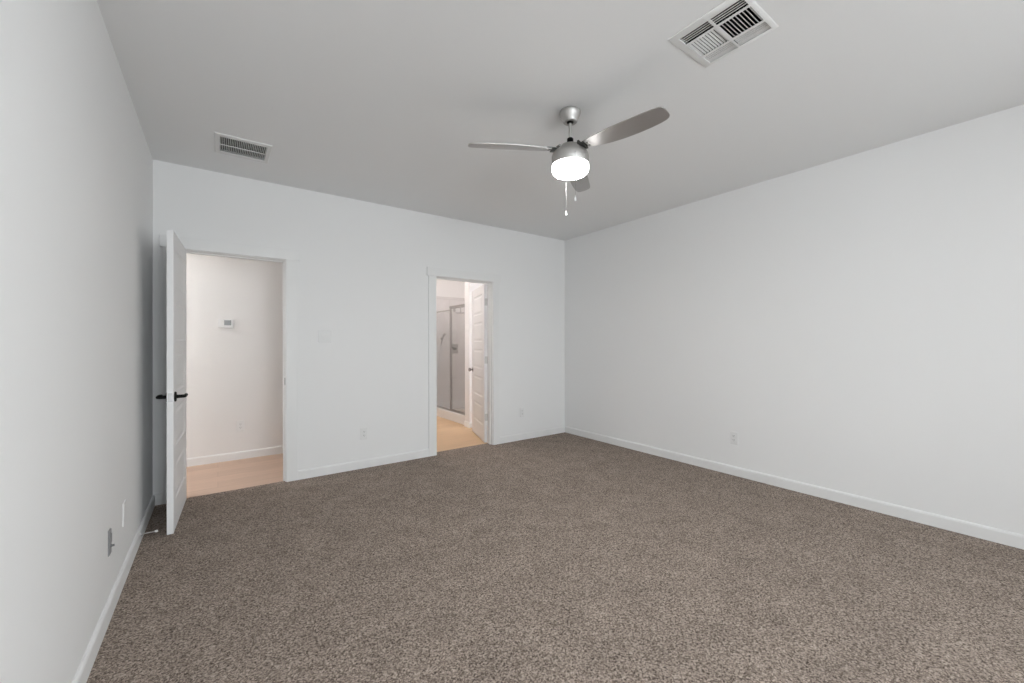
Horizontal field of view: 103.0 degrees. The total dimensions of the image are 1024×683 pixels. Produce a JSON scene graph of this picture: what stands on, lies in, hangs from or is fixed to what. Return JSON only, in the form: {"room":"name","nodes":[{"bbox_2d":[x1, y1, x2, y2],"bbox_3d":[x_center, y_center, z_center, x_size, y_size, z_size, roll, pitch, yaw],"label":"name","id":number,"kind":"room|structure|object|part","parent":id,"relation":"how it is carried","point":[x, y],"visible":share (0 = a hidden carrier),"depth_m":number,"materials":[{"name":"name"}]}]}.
{"room":"empty bedroom","nodes":[
{"label":"empty bedroom","id":0,"kind":"room"},
{"bbox_2d":[0,0,152,682],"bbox_3d":[-0.637,-0.088,0.073,0.113,2.740,7.690,0,0,-36],"label":"wall","id":1,"kind":"structure","parent":0,"point":[76,161],"depth_m":1.38,"materials":[{"name":"white paint"}]},
{"bbox_2d":[108,528,114,556],"bbox_3d":[-1.895,0.948,1.926,0.019,0.118,0.046,0,0,-36],"label":"wall plate","id":2,"kind":"object","parent":1,"relation":"attached to","point":[110,544],"visible":1,"depth_m":1.91,"materials":[{"name":"grey plastic"}]},
{"bbox_3d":[-1.900,0.948,1.922,0.006,0.118,0.046,0,0,-36],"label":"plate","id":3,"kind":"part","parent":2,"relation":"part of","materials":[{"name":"grey plastic"}]},
{"bbox_2d":[72,495,154,682],"bbox_3d":[-0.611,1.239,0.146,0.014,0.086,7.563,0,0,-36],"label":"baseboard","id":4,"kind":"structure","parent":1,"relation":"attached to","point":[83,672],"depth_m":1.88,"materials":[{"name":"white paint"}]},
{"bbox_2d":[123,499,126,526],"bbox_3d":[-2.122,0.939,2.230,0.007,0.125,0.075,0,0,-36],"label":"wall plate","id":5,"kind":"object","parent":1,"relation":"attached to","point":[125,501],"visible":1,"depth_m":2.22,"materials":[{"name":"white plastic"}]},
{"bbox_2d":[186,253,282,457],"bbox_3d":[-3.668,-0.064,4.135,4.100,2.748,0.100,0,0,-36],"label":"wall","id":6,"kind":"structure","parent":0,"point":[234,374],"depth_m":4.50,"materials":[{"name":"white paint"}]},
{"bbox_2d":[218,319,232,327],"bbox_3d":[-3.129,-0.197,4.448,0.138,0.093,0.025,0,0,-36],"label":"thermostat","id":7,"kind":"object","parent":6,"relation":"attached to","point":[222,323],"visible":1,"depth_m":4.44,"materials":[{"name":"white plastic"}]},
{"bbox_2d":[187,446,282,466],"bbox_3d":[-3.631,1.267,4.085,4.100,0.086,0.014,0,0,-36],"label":"baseboard","id":8,"kind":"structure","parent":6,"relation":"attached to","point":[202,460],"depth_m":4.49,"materials":[{"name":"white paint"}]},
{"bbox_2d":[237,420,243,430],"bbox_3d":[-3.023,0.939,4.530,0.072,0.118,0.008,0,0,-36],"label":"wall outlet","id":9,"kind":"object","parent":6,"relation":"attached to","point":[240,424],"visible":1,"depth_m":4.53,"materials":[{"name":"white plastic"}]},
{"bbox_2d":[153,160,564,494],"bbox_3d":[-1.078,-0.074,4.569,4.667,2.740,0.113,0,0,-36],"label":"wall","id":10,"kind":"structure","parent":0,"point":[363,277],"depth_m":4.19,"materials":[{"name":"white paint"}]},
{"bbox_2d":[156,229,187,534],"bbox_3d":[-2.488,0.271,3.027,0.168,2.036,0.758,0,0,-33],"label":"door","id":11,"kind":"structure","parent":10,"relation":"in","point":[176,394],"depth_m":2.86,"materials":[{"name":"white paint"}]},
{"bbox_3d":[-2.383,0.376,2.776,0.066,0.068,0.154,0,0,-33],"label":"handle","id":12,"kind":"part","parent":11,"relation":"part of","materials":[{"name":"black metal"}]},
{"bbox_3d":[-2.299,0.376,2.832,0.066,0.068,0.154,0,0,-33],"label":"handle","id":13,"kind":"part","parent":11,"relation":"part of","materials":[{"name":"black metal"}]},
{"bbox_2d":[160,234,299,503],"bbox_3d":[-2.437,0.226,3.584,0.998,2.158,0.155,0,0,-36],"label":"door frame","id":14,"kind":"structure","parent":10,"relation":"attached to","point":[290,258],"depth_m":3.75,"materials":[{"name":"white paint"}]},
{"bbox_2d":[154,426,564,505],"bbox_3d":[-1.037,1.253,4.513,4.441,0.086,0.014,0,0,-36],"label":"baseboard","id":15,"kind":"structure","parent":10,"relation":"attached to","point":[360,464],"depth_m":4.26,"materials":[{"name":"white paint"}]},
{"bbox_2d":[360,427,367,439],"bbox_3d":[-1.516,0.944,4.172,0.072,0.118,0.008,0,0,-36],"label":"wall outlet","id":16,"kind":"object","parent":10,"relation":"attached to","point":[363,431],"visible":1,"depth_m":4.17,"materials":[{"name":"white plastic"}]},
{"bbox_2d":[427,266,500,456],"bbox_3d":[-0.588,0.230,4.921,0.999,2.147,0.155,0,0,-36],"label":"door frame","id":17,"kind":"structure","parent":10,"relation":"attached to","point":[492,281],"depth_m":5.09,"materials":[{"name":"white paint"}]},
{"bbox_2d":[468,284,487,442],"bbox_3d":[-0.449,0.279,5.542,0.167,2.020,0.761,0,0,-18],"label":"door","id":18,"kind":"structure","parent":10,"relation":"in","point":[479,295],"depth_m":5.44,"materials":[{"name":"white paint"}]},
{"bbox_2d":[520,408,523,416],"bbox_3d":[0.134,0.933,5.365,0.072,0.118,0.008,0,0,-36],"label":"wall outlet","id":19,"kind":"object","parent":10,"relation":"attached to","point":[521,409],"visible":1,"depth_m":5.36,"materials":[{"name":"white plastic"}]},
{"bbox_2d":[436,279,464,297],"bbox_3d":[-1.703,-0.060,7.407,2.800,2.748,0.100,0,0,-36],"label":"wall","id":20,"kind":"structure","parent":0,"point":[444,288],"depth_m":7.74,"materials":[{"name":"white paint"}]},
{"bbox_2d":[436,296,464,408],"bbox_3d":[-1.099,0.232,7.773,1.168,2.147,0.012,0,0,-36],"label":"wall tile","id":21,"kind":"structure","parent":20,"relation":"attached to","point":[442,303],"depth_m":7.70,"materials":[{"name":"white tile"}]},
{"bbox_2d":[438,333,445,369],"bbox_3d":[-1.306,0.270,7.559,0.143,0.850,0.093,0,0,-36],"label":"shower","id":22,"kind":"object","parent":21,"relation":"attached to","point":[444,334],"visible":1,"depth_m":7.56,"materials":[{"name":"silver metal"}]},
{"bbox_2d":[452,344,457,353],"bbox_3d":[-1.087,0.141,7.736,0.168,0.180,0.063,0,0,-36],"label":"shower valve","id":23,"kind":"object","parent":21,"relation":"attached to","point":[454,346],"visible":0.85,"depth_m":7.76,"materials":[{"name":"silver metal"}]},
{"bbox_2d":[437,399,464,408],"bbox_3d":[-1.028,1.197,7.805,1.018,0.157,0.012,0,0,-36],"label":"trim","id":24,"kind":"structure","parent":20,"relation":"attached to","point":[455,403],"depth_m":7.74,"materials":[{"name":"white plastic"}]},
{"bbox_2d":[465,282,482,421],"bbox_3d":[-0.214,-0.066,6.569,1.170,2.748,0.137,0,0,-36],"label":"wall","id":25,"kind":"structure","parent":0,"point":[469,286],"depth_m":6.20,"materials":[{"name":"white paint"}]},
{"bbox_2d":[464,421,471,427],"bbox_3d":[-0.212,1.265,6.554,1.184,0.086,0.149,0,0,-36],"label":"baseboard","id":26,"kind":"structure","parent":25,"relation":"attached to","point":[467,424],"depth_m":6.18,"materials":[{"name":"white paint"}]},
{"bbox_2d":[86,416,1023,682],"bbox_3d":[-0.349,1.336,1.985,6.960,0.100,10.463,0,0,-36],"label":"floor","id":27,"kind":"structure","parent":0,"point":[564,557],"depth_m":2.18,"materials":[{"name":"carpet"}]},
{"bbox_2d":[437,407,464,424],"bbox_3d":[-0.659,1.236,7.209,1.118,0.150,1.409,0,0,-36],"label":"shower pan","id":28,"kind":"object","parent":27,"relation":"on","point":[447,414],"visible":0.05,"depth_m":6.79,"materials":[{"name":"white plastic"}]},
{"bbox_2d":[436,304,464,414],"bbox_3d":[-1.079,0.285,6.911,0.036,1.753,1.409,0,0,-36],"label":"shower enclosure","id":29,"kind":"object","parent":28,"relation":"on","point":[461,305],"visible":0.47,"depth_m":6.82,"materials":[{"name":"silver metal"}]},
{"bbox_3d":[-1.031,0.291,6.845,0.028,1.711,0.024,0,0,-36],"label":"post","id":30,"kind":"part","parent":29,"relation":"part of","materials":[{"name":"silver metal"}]},
{"bbox_3d":[-1.076,1.154,6.908,0.036,0.014,1.409,0,0,-36],"label":"sill rail","id":31,"kind":"part","parent":29,"relation":"part of","materials":[{"name":"silver metal"}]},
{"bbox_3d":[-0.854,-0.580,6.600,0.036,0.028,0.635,0,0,-36],"label":"header rail","id":32,"kind":"part","parent":29,"relation":"part of","materials":[{"name":"silver metal"}]},
{"bbox_2d":[97,0,1023,240],"bbox_3d":[1.171,-1.509,1.457,4.667,0.100,7.803,0,0,-36],"label":"ceiling","id":33,"kind":"structure","parent":0,"point":[383,102],"depth_m":2.36,"materials":[{"name":"white paint"}]},
{"bbox_2d":[214,131,271,163],"bbox_3d":[-2.014,-1.552,3.049,0.347,0.228,0.360,0,0,-36],"label":"ceiling vent","id":34,"kind":"object","parent":33,"relation":"in","point":[241,146],"visible":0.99,"depth_m":3.08,"materials":[{"name":"white metal"}]},
{"bbox_2d":[468,106,669,215],"bbox_3d":[0.412,-1.143,2.460,1.131,0.622,1.052,0,0,-36],"label":"ceiling fan","id":35,"kind":"object","parent":33,"relation":"hanging from","point":[570,159],"visible":1,"depth_m":2.47,"materials":[{"name":"silver metal"}]},
{"bbox_3d":[-0.009,-1.191,2.490,0.518,0.006,0.128,-2,13,-11],"label":"blade","id":36,"kind":"part","parent":35,"relation":"part of","materials":[{"name":"silver metal"}]},
{"bbox_3d":[0.368,-1.086,2.572,0.231,0.060,0.231,0,0,-36],"label":"lamp shade","id":37,"kind":"part","parent":35,"relation":"part of","materials":[{"name":"white glass"}]},
{"bbox_3d":[0.478,-1.191,2.942,0.128,0.006,0.518,-14,-6,17],"label":"blade","id":38,"kind":"part","parent":35,"relation":"part of","materials":[{"name":"grey"}]},
{"bbox_3d":[0.633,-1.193,2.292,0.128,0.006,0.518,17,-10,-41],"label":"blade","id":39,"kind":"part","parent":35,"relation":"part of","materials":[{"name":"silver metal"}]},
{"bbox_2d":[667,0,778,67],"bbox_3d":[0.991,-1.563,1.922,0.348,0.228,0.350,0,0,-36],"label":"ceiling vent","id":40,"kind":"object","parent":33,"relation":"in","point":[730,23],"visible":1,"depth_m":1.96,"materials":[{"name":"white metal"}]},
{"bbox_2d":[564,104,1023,534],"bbox_3d":[3.053,-0.091,2.741,0.113,2.740,7.690,0,0,-36],"label":"wall","id":41,"kind":"structure","parent":0,"point":[856,321],"depth_m":3.25,"materials":[{"name":"white paint"}]},
{"bbox_2d":[730,431,737,444],"bbox_3d":[2.134,0.927,3.911,0.008,0.118,0.072,0,0,-36],"label":"wall outlet","id":42,"kind":"object","parent":41,"relation":"attached to","point":[733,435],"visible":1,"depth_m":3.91,"materials":[{"name":"white plastic"}]},
{"bbox_2d":[565,426,1023,549],"bbox_3d":[2.977,1.236,2.740,0.014,0.086,7.563,0,0,-36],"label":"baseboard","id":43,"kind":"structure","parent":41,"relation":"attached to","point":[1016,540],"depth_m":3.24,"materials":[{"name":"white paint"}]}
]}

